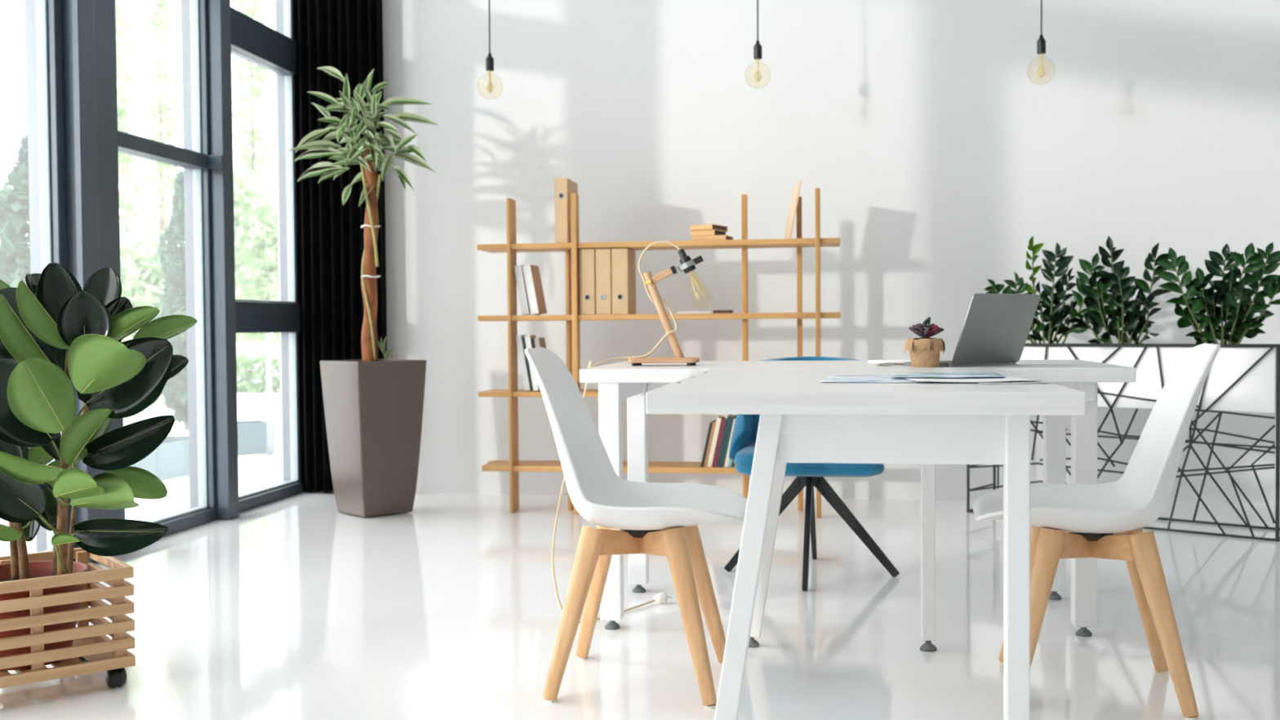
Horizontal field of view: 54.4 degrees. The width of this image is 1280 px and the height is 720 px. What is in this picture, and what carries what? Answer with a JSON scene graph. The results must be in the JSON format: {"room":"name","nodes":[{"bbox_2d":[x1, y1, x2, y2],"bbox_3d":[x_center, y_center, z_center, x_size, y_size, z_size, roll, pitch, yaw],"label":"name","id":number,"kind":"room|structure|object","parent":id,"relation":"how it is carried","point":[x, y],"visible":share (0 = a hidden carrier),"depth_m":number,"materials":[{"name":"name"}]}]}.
{"room":"office","nodes":[
{"label":"office","id":0,"kind":"room"},
{"bbox_2d":[0,491,1279,719],"bbox_3d":[2.076,0.885,1.070,9.630,0.120,10.300,0,2,9],"label":"floor","id":1,"kind":"structure","parent":0,"point":[298,606],"depth_m":3.58,"materials":[{"name":"white tile"}]},
{"bbox_2d":[0,547,135,688],"bbox_3d":[-1.508,0.652,3.042,0.420,0.297,0.374,-2,2,-38],"label":"crate","id":2,"kind":"object","parent":1,"relation":"on","point":[91,645],"visible":0.96,"depth_m":2.95,"materials":[{"name":"brown wood"}]},
{"bbox_2d":[0,262,197,670],"bbox_3d":[-1.392,0.248,3.019,0.576,0.970,0.399,0,2,9],"label":"rubber plant","id":3,"kind":"object","parent":2,"relation":"on","point":[55,334],"visible":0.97,"depth_m":2.96,"materials":[{"name":"green plant"}]},
{"bbox_2d":[288,66,439,517],"bbox_3d":[-1.289,-0.340,5.853,0.688,2.117,0.493,-1,2,-11],"label":"dracaena","id":4,"kind":"object","parent":1,"relation":"on","point":[374,406],"visible":1,"depth_m":5.80,"materials":[{"name":"plant"}]},
{"bbox_2d":[320,359,426,517],"bbox_3d":[-1.256,0.359,5.877,0.363,0.717,0.363,-2,2,-42],"label":"planter","id":5,"kind":"object","parent":1,"relation":"on","point":[373,408],"depth_m":5.76,"materials":[{"name":"grey plastic"}]},
{"bbox_2d":[524,346,746,709],"bbox_3d":[0.000,0.378,3.047,0.541,0.820,0.449,0,2,9],"label":"shell chair","id":6,"kind":"object","parent":1,"relation":"on","point":[629,517],"visible":0.91,"depth_m":3.00,"materials":[{"name":"white plastic"}]},
{"bbox_2d":[476,187,840,518],"bbox_3d":[0.082,-0.031,5.846,1.698,1.488,0.280,0,2,9],"label":"bookshelf","id":7,"kind":"object","parent":1,"relation":"on","point":[572,317],"visible":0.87,"depth_m":5.78,"materials":[{"name":"brown wood"}]},
{"bbox_2d":[514,265,530,315],"bbox_3d":[-0.547,-0.331,5.906,0.070,0.234,0.120,0,2,9],"label":"book","id":8,"kind":"object","parent":7,"relation":"on","point":[524,303],"visible":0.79,"depth_m":5.85,"materials":[{"name":"white paper"}]},
{"bbox_2d":[515,334,530,391],"bbox_3d":[-0.542,0.013,5.915,0.067,0.263,0.120,0,2,9],"label":"book","id":9,"kind":"object","parent":7,"relation":"on","point":[518,338],"visible":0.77,"depth_m":5.86,"materials":[{"name":"white paper"}]},
{"bbox_2d":[521,337,533,391],"bbox_3d":[-0.521,0.017,5.912,0.050,0.253,0.120,0,2,9],"label":"book","id":10,"kind":"object","parent":7,"relation":"on","point":[523,338],"visible":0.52,"depth_m":5.85,"materials":[{"name":"grey paper"}]},
{"bbox_2d":[524,334,539,391],"bbox_3d":[-0.501,0.012,5.909,0.067,0.263,0.120,0,2,9],"label":"book","id":11,"kind":"object","parent":7,"relation":"on","point":[528,341],"visible":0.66,"depth_m":5.85,"materials":[{"name":"white paper"}]},
{"bbox_2d":[531,337,535,347],"bbox_3d":[-0.476,0.019,5.905,0.049,0.248,0.120,0,2,9],"label":"book","id":12,"kind":"object","parent":7,"relation":"on","point":[532,339],"visible":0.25,"depth_m":5.84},
{"bbox_2d":[522,264,546,315],"bbox_3d":[-0.501,-0.332,5.924,0.080,0.235,0.170,0,2,9],"label":"book","id":13,"kind":"object","parent":7,"relation":"on","point":[531,274],"visible":1,"depth_m":5.84,"materials":[{"name":"paper"}]},
{"bbox_2d":[533,337,546,348],"bbox_3d":[-0.457,0.018,5.902,0.061,0.250,0.120,0,2,9],"label":"book","id":14,"kind":"object","parent":7,"relation":"on","point":[539,342],"visible":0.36,"depth_m":5.86,"materials":[{"name":"beige paper"}]},
{"bbox_2d":[555,177,577,243],"bbox_3d":[-0.348,-0.698,5.896,0.060,0.300,0.238,0,2,9],"label":"binder","id":15,"kind":"object","parent":7,"relation":"on","point":[564,187],"visible":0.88,"depth_m":5.78,"materials":[{"name":"cardboard"}]},
{"bbox_2d":[579,248,595,314],"bbox_3d":[-0.228,-0.366,5.887,0.072,0.303,0.238,0,2,9],"label":"binder","id":16,"kind":"object","parent":7,"relation":"on","point":[587,256],"visible":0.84,"depth_m":5.77,"materials":[{"name":"cardboard"}]},
{"bbox_2d":[595,248,612,314],"bbox_3d":[-0.152,-0.366,5.875,0.072,0.303,0.238,0,2,9],"label":"binder","id":17,"kind":"object","parent":7,"relation":"on","point":[602,256],"visible":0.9,"depth_m":5.76,"materials":[{"name":"cardboard"}]},
{"bbox_2d":[611,248,635,314],"bbox_3d":[-0.076,-0.366,5.863,0.076,0.303,0.238,0,2,9],"label":"binder","id":18,"kind":"object","parent":7,"relation":"on","point":[623,260],"visible":0.96,"depth_m":5.75,"materials":[{"name":"cardboard"}]},
{"bbox_2d":[677,311,711,313],"bbox_3d":[0.252,-0.220,5.785,0.160,0.009,0.140,0,2,5],"label":"paper stack","id":19,"kind":"object","parent":7,"relation":"on","point":[678,312],"visible":0.88,"depth_m":5.72,"materials":[{"name":"white paper"}]},
{"bbox_2d":[700,420,713,466],"bbox_3d":[0.318,0.390,5.803,0.054,0.203,0.160,0,2,9],"label":"book","id":20,"kind":"object","parent":7,"relation":"on","point":[711,423],"visible":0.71,"depth_m":5.72,"materials":[{"name":"black paper"}]},
{"bbox_2d":[703,419,716,466],"bbox_3d":[0.333,0.387,5.800,0.058,0.210,0.160,0,2,9],"label":"book","id":21,"kind":"object","parent":7,"relation":"on","point":[713,428],"visible":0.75,"depth_m":5.72,"materials":[{"name":"paper"}]},
{"bbox_2d":[692,235,733,239],"bbox_3d":[0.339,-0.561,5.768,0.160,0.022,0.160,0,2,18],"label":"book","id":22,"kind":"object","parent":7,"relation":"on","point":[708,237],"visible":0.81,"depth_m":5.69,"materials":[{"name":"beige paper"}]},
{"bbox_2d":[690,229,725,236],"bbox_3d":[0.319,-0.585,5.777,0.120,0.026,0.150,0,2,26],"label":"book","id":23,"kind":"object","parent":22,"relation":"on","point":[708,232],"visible":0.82,"depth_m":5.71,"materials":[{"name":"beige paper"}]},
{"bbox_2d":[690,223,728,231],"bbox_3d":[0.323,-0.611,5.779,0.112,0.024,0.170,0,2,30],"label":"book","id":24,"kind":"object","parent":23,"relation":"on","point":[697,227],"visible":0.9,"depth_m":5.71,"materials":[{"name":"beige paper"}]},
{"bbox_2d":[706,414,724,466],"bbox_3d":[0.353,0.377,5.797,0.068,0.231,0.160,0,2,9],"label":"book","id":25,"kind":"object","parent":7,"relation":"on","point":[719,418],"visible":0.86,"depth_m":5.72,"materials":[{"name":"beige paper"}]},
{"bbox_2d":[711,417,727,466],"bbox_3d":[0.375,0.383,5.793,0.070,0.222,0.160,0,2,9],"label":"book","id":26,"kind":"object","parent":7,"relation":"on","point":[723,421],"visible":0.79,"depth_m":5.71,"materials":[{"name":"red paper"}]},
{"bbox_2d":[712,310,733,313],"bbox_3d":[0.388,-0.224,5.775,0.080,0.015,0.130,0,2,12],"label":"notebook","id":27,"kind":"object","parent":7,"relation":"on","point":[713,311],"visible":0.98,"depth_m":5.71,"materials":[{"name":"brown paper"}]},
{"bbox_2d":[717,414,736,466],"bbox_3d":[0.405,0.374,5.789,0.079,0.241,0.160,0,2,9],"label":"book","id":28,"kind":"object","parent":7,"relation":"on","point":[728,428],"visible":0.75,"depth_m":5.71,"materials":[{"name":"teal paper"}]},
{"bbox_2d":[724,417,735,466],"bbox_3d":[0.428,0.380,5.785,0.062,0.223,0.160,0,2,9],"label":"book","id":29,"kind":"object","parent":7,"relation":"on","point":[726,461],"visible":0.43,"depth_m":5.71,"materials":[{"name":"beige paper"}]},
{"bbox_2d":[728,459,734,466],"bbox_3d":[0.444,0.380,5.783,0.060,0.223,0.160,0,2,9],"label":"book","id":30,"kind":"object","parent":7,"relation":"on","point":[731,463],"visible":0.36,"depth_m":5.71,"materials":[{"name":"blue paper"}]},
{"bbox_2d":[784,180,801,238],"bbox_3d":[0.704,-0.683,5.740,0.058,0.263,0.223,0,2,0],"label":"book","id":31,"kind":"object","parent":7,"relation":"on","point":[797,188],"visible":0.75,"depth_m":5.70,"materials":[{"name":"beige paper"}]},
{"bbox_2d":[724,356,899,591],"bbox_3d":[0.591,0.373,4.356,0.583,0.758,0.584,-1,2,-9],"label":"swivel chair","id":32,"kind":"object","parent":1,"relation":"on","point":[743,442],"visible":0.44,"depth_m":4.31,"materials":[{"name":"blue fabric"}]},
{"bbox_2d":[734,442,884,467],"bbox_3d":[0.592,0.323,4.342,0.498,0.052,0.456,0,2,9],"label":"seat cushion","id":33,"kind":"object","parent":32,"relation":"on","point":[744,451],"depth_m":4.15,"materials":[{"name":"blue fabric"}]},
{"bbox_2d":[579,360,1135,636],"bbox_3d":[0.638,0.387,3.838,1.515,0.750,0.793,0,2,9],"label":"desk","id":34,"kind":"object","parent":1,"relation":"on","point":[618,381],"visible":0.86,"depth_m":3.55,"materials":[{"name":"white laminate"}]},
{"bbox_2d":[551,240,712,622],"bbox_3d":[-0.042,0.202,3.788,0.520,1.132,0.190,-1,2,-24],"label":"desk lamp","id":35,"kind":"object","parent":34,"relation":"on","point":[687,264],"visible":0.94,"depth_m":3.82,"materials":[{"name":"brown wood"}]},
{"bbox_2d":[677,248,696,273],"bbox_3d":[0.144,-0.303,3.816,0.056,0.077,0.038,0,2,9],"label":"socket","id":36,"kind":"object","parent":35,"relation":"attached to","point":[687,264],"depth_m":3.80,"materials":[{"name":"black plastic"}]},
{"bbox_2d":[867,360,911,363],"bbox_3d":[0.792,0.004,3.912,0.144,0.009,0.072,0,2,17],"label":"paper stack","id":37,"kind":"object","parent":34,"relation":"on","point":[868,361],"visible":0.59,"depth_m":3.88,"materials":[{"name":"white paper"}]},
{"bbox_2d":[875,362,911,366],"bbox_3d":[0.738,0.012,3.559,0.130,0.011,0.053,-1,2,-11],"label":"eyeglasses","id":38,"kind":"object","parent":34,"relation":"on","point":[892,363],"visible":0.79,"depth_m":3.56,"materials":[{"name":"black metal"}]},
{"bbox_2d":[904,316,945,367],"bbox_3d":[0.801,-0.051,3.504,0.114,0.141,0.108,0,2,9],"label":"potted succulent","id":39,"kind":"object","parent":34,"relation":"on","point":[924,351],"visible":1,"depth_m":3.47,"materials":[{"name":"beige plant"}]},
{"bbox_2d":[894,293,1039,366],"bbox_3d":[0.959,-0.088,3.648,0.315,0.204,0.288,-2,2,-38],"label":"laptop","id":40,"kind":"object","parent":34,"relation":"on","point":[996,328],"visible":0.91,"depth_m":3.56,"materials":[{"name":"metal"}]},
{"bbox_2d":[645,368,1086,719],"bbox_3d":[0.490,0.415,2.838,0.777,0.751,1.215,0,2,9],"label":"desk","id":41,"kind":"object","parent":1,"relation":"on","point":[803,419],"visible":0.99,"depth_m":2.28,"materials":[{"name":"white laminate"}]},
{"bbox_2d":[818,374,933,382],"bbox_3d":[0.547,0.040,2.751,0.270,0.002,0.390,0,2,13],"label":"paper sheet","id":42,"kind":"object","parent":41,"relation":"on","point":[833,378],"visible":0.64,"depth_m":2.72,"materials":[{"name":"white paper"}]},
{"bbox_2d":[902,374,1040,382],"bbox_3d":[0.696,0.039,2.667,0.250,0.003,0.330,0,2,4],"label":"paper sheet","id":43,"kind":"object","parent":41,"relation":"on","point":[1008,378],"visible":0.59,"depth_m":2.60,"materials":[{"name":"white paper"}]},
{"bbox_2d":[890,372,1005,377],"bbox_3d":[0.685,0.033,2.790,0.240,0.002,0.280,0,2,12],"label":"paper sheet","id":44,"kind":"object","parent":43,"relation":"on","point":[922,375],"visible":1,"depth_m":2.79,"materials":[{"name":"white paper"}]},
{"bbox_2d":[975,380,1053,383],"bbox_3d":[0.752,0.044,2.557,0.144,0.002,0.170,0,2,-1],"label":"paper sheet","id":45,"kind":"object","parent":41,"relation":"on","point":[1020,381],"visible":0.57,"depth_m":2.51,"materials":[{"name":"white paper"}]},
{"bbox_2d":[972,342,1220,719],"bbox_3d":[1.070,0.372,2.950,0.541,0.820,0.449,0,2,14],"label":"shell chair","id":46,"kind":"object","parent":1,"relation":"on","point":[1106,521],"visible":0.9,"depth_m":2.85,"materials":[{"name":"white plastic"}]},
{"bbox_2d":[1019,343,1196,484],"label":"planter","id":47,"kind":"object","parent":1,"relation":"on","point":[1153,364],"depth_m":5.31,"materials":[{"name":"white metal"}]},
{"bbox_2d":[983,235,1105,344],"bbox_3d":[1.824,-0.306,5.654,0.522,0.525,0.226,0,2,9],"label":"plant","id":48,"kind":"object","parent":47,"relation":"on","point":[1055,315],"visible":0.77,"depth_m":5.66,"materials":[{"name":"green plant"}]},
{"bbox_2d":[1063,235,1171,344],"bbox_3d":[2.088,-0.294,5.445,0.458,0.509,0.190,0,2,9],"label":"plant","id":49,"kind":"object","parent":47,"relation":"on","point":[1135,321],"visible":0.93,"depth_m":5.42,"materials":[{"name":"green plant"}]},
{"bbox_2d":[1142,343,1279,542],"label":"planter","id":50,"kind":"object","parent":1,"relation":"on","point":[1243,377],"depth_m":5.01,"materials":[{"name":"white metal"}]},
{"bbox_2d":[1155,242,1279,345],"bbox_3d":[2.429,-0.261,5.165,0.556,0.453,0.209,-1,2,-2],"label":"plant","id":51,"kind":"object","parent":50,"relation":"on","point":[1241,322],"visible":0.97,"depth_m":5.16,"materials":[{"name":"green plant"}]},
{"bbox_2d":[274,0,1279,504],"bbox_3d":[2.827,-1.914,5.988,9.630,5.200,0.200,0,2,9],"label":"wall","id":52,"kind":"structure","parent":0,"point":[930,146],"depth_m":6.22,"materials":[{"name":"paint"}]},
{"bbox_2d":[292,0,386,492],"bbox_3d":[-1.565,-1.719,6.508,0.570,4.829,0.094,0,2,9],"label":"curtain","id":53,"kind":"object","parent":52,"relation":"hanging from","point":[346,36],"visible":0.64,"depth_m":6.54,"materials":[{"name":"black fabric"}]},
{"bbox_3d":[2.034,-4.448,0.927,9.630,0.150,10.300,0,2,9],"label":"ceiling","id":54,"kind":"structure","parent":0,"visible":0},
{"bbox_2d":[477,0,502,99],"bbox_3d":[-0.722,-2.857,5.852,0.121,3.248,0.121,0,2,9],"label":"pendant lamp","id":55,"kind":"object","parent":54,"relation":"hanging from","point":[489,60],"visible":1,"depth_m":5.88,"materials":[{"name":"black plastic"}]},
{"bbox_2d":[485,52,493,71],"bbox_3d":[-0.711,-1.413,5.891,0.038,0.084,0.038,0,2,9],"label":"socket","id":56,"kind":"object","parent":55,"relation":"attached to","point":[489,60],"depth_m":5.88,"materials":[{"name":"black plastic"}]},
{"bbox_2d":[744,0,771,88],"bbox_3d":[0.528,-2.864,5.659,0.121,3.244,0.121,0,2,9],"label":"pendant lamp","id":57,"kind":"object","parent":54,"relation":"hanging from","point":[757,47],"visible":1,"depth_m":5.69,"materials":[{"name":"black plastic"}]},
{"bbox_2d":[753,40,761,59],"bbox_3d":[0.539,-1.421,5.697,0.038,0.084,0.038,0,2,9],"label":"socket","id":58,"kind":"object","parent":57,"relation":"attached to","point":[757,47],"depth_m":5.68,"materials":[{"name":"black plastic"}]},
{"bbox_2d":[1026,0,1054,84],"bbox_3d":[1.764,-2.855,5.468,0.121,3.272,0.121,0,2,9],"label":"pendant lamp","id":59,"kind":"object","parent":54,"relation":"hanging from","point":[1041,42],"visible":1,"depth_m":5.50,"materials":[{"name":"black plastic"}]},
{"bbox_2d":[1036,34,1045,54],"bbox_3d":[1.776,-1.398,5.507,0.038,0.084,0.038,0,2,9],"label":"socket","id":60,"kind":"object","parent":59,"relation":"attached to","point":[1041,43],"depth_m":5.49,"materials":[{"name":"black plastic"}]},
{"bbox_3d":[-2.619,-4.230,1.653,0.210,0.250,9.900,0,2,9],"label":"wall","id":61,"kind":"structure","parent":0,"visible":0},
{"bbox_2d":[35,0,56,551],"bbox_3d":[-2.302,-1.687,3.735,0.100,4.950,1.590,0,2,9],"label":"window","id":62,"kind":"structure","parent":61,"relation":"in","point":[41,5],"depth_m":4.54,"materials":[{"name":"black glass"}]},
{"bbox_2d":[24,0,124,564],"bbox_3d":[-2.128,-1.715,4.712,0.185,4.950,0.395,0,2,9],"label":"window frame","id":63,"kind":"structure","parent":61,"relation":"attached to","point":[82,54],"depth_m":4.59,"materials":[{"name":"grey metal"}]},
{"bbox_2d":[117,0,223,537],"bbox_3d":[-2.031,-1.730,5.269,0.168,4.950,0.735,0,2,9],"label":"window","id":64,"kind":"structure","parent":61,"relation":"in","point":[129,144],"depth_m":5.62,"materials":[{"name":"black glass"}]},
{"bbox_2d":[180,0,239,520],"bbox_3d":[-1.975,-1.743,5.703,0.185,4.950,0.180,0,2,9],"label":"window frame","id":65,"kind":"structure","parent":61,"relation":"attached to","point":[215,15],"depth_m":5.66,"materials":[{"name":"grey metal"}]},
{"bbox_2d":[230,0,303,512],"bbox_3d":[-1.923,-1.756,6.190,0.100,4.950,0.800,0,2,9],"label":"window","id":66,"kind":"structure","parent":61,"relation":"in","point":[252,41],"depth_m":6.41,"materials":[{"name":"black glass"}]},
{"bbox_2d":[275,0,315,492],"bbox_3d":[-1.837,-1.768,6.597,0.185,4.950,0.030,0,2,9],"label":"window frame","id":67,"kind":"structure","parent":61,"relation":"attached to","point":[279,3],"depth_m":6.62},
{"label":"outside","id":68,"kind":"structure","parent":0,"visible":0},
{"bbox_2d":[0,389,281,556],"bbox_3d":[-28.795,0.734,19.658,57.070,0.120,110.000,0,2,9],"label":"ground","id":69,"kind":"structure","parent":68,"point":[255,472],"depth_m":8.53,"materials":[{"name":"white"}]},
{"bbox_2d":[0,126,30,287],"bbox_3d":[-4.315,-0.455,8.960,0.908,2.441,0.983,1,2,43],"label":"cypress tree","id":70,"kind":"object","parent":69,"relation":"on","point":[15,251],"visible":0.12,"depth_m":8.73,"materials":[{"name":"green plant"}]},
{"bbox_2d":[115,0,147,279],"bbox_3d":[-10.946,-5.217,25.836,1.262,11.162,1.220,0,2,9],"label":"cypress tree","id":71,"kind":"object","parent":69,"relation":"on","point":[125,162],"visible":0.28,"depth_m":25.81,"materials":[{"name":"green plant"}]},
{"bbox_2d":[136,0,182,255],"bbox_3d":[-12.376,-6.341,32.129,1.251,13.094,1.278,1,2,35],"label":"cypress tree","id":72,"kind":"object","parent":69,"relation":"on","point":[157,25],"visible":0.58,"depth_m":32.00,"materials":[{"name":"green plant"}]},
{"bbox_2d":[130,435,189,480],"bbox_3d":[-3.217,0.653,8.341,0.400,0.240,0.599,0,2,13],"label":"planter box","id":73,"kind":"object","parent":69,"relation":"on","point":[170,460],"visible":0.22,"depth_m":8.12,"materials":[{"name":"concrete"}]},
{"bbox_2d":[151,168,188,431],"bbox_3d":[-3.118,-0.415,8.571,0.548,1.800,0.536,0,2,9],"label":"cypress tree","id":74,"kind":"object","parent":73,"relation":"in","point":[175,280],"visible":0.35,"depth_m":8.46,"materials":[{"name":"green plant"}]},
{"bbox_2d":[120,223,247,405],"bbox_3d":[-6.302,-0.592,16.073,2.142,2.370,2.508,0,2,9],"label":"broad tree","id":75,"kind":"object","parent":69,"relation":"on","point":[141,277],"visible":0.18,"depth_m":15.59,"materials":[{"name":"green plant"}]},
{"bbox_2d":[231,0,275,342],"bbox_3d":[-10.564,-6.172,33.837,1.306,12.636,1.388,0,2,9],"label":"cypress tree","id":76,"kind":"object","parent":69,"relation":"on","point":[251,162],"visible":0.34,"depth_m":33.73,"materials":[{"name":"green plant"}]},
{"bbox_2d":[237,419,274,455],"bbox_3d":[-3.116,0.612,9.838,0.342,0.240,0.400,-1,2,-32],"label":"planter box","id":77,"kind":"object","parent":69,"relation":"on","point":[251,434],"visible":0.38,"depth_m":9.68,"materials":[{"name":"concrete"}]},
{"bbox_2d":[233,165,279,342],"bbox_3d":[-7.981,-1.920,26.449,3.129,4.492,3.896,0,2,9],"label":"broad tree","id":78,"kind":"object","parent":69,"relation":"on","point":[252,221],"visible":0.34,"depth_m":25.40,"materials":[{"name":"green plant"}]},
{"bbox_2d":[235,342,279,389],"bbox_3d":[-9.924,0.111,20.872,20.000,0.760,0.260,0,2,9],"label":"wall","id":79,"kind":"structure","parent":69,"relation":"on","point":[250,349],"depth_m":20.19,"materials":[{"name":"white paint"}]},
{"bbox_2d":[236,353,279,393],"bbox_3d":[-10.072,0.233,19.989,20.164,0.754,0.938,0,2,9],"label":"hedge","id":80,"kind":"object","parent":69,"relation":"on","point":[251,375],"visible":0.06,"depth_m":19.19,"materials":[{"name":"green plant"}]},
{"bbox_2d":[254,299,279,456],"bbox_3d":[-2.889,0.137,9.579,1.101,1.200,0.166,0,2,6],"label":"pole","id":81,"kind":"object","parent":69,"relation":"on","point":[268,368],"visible":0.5,"depth_m":9.53,"materials":[{"name":"metal"}]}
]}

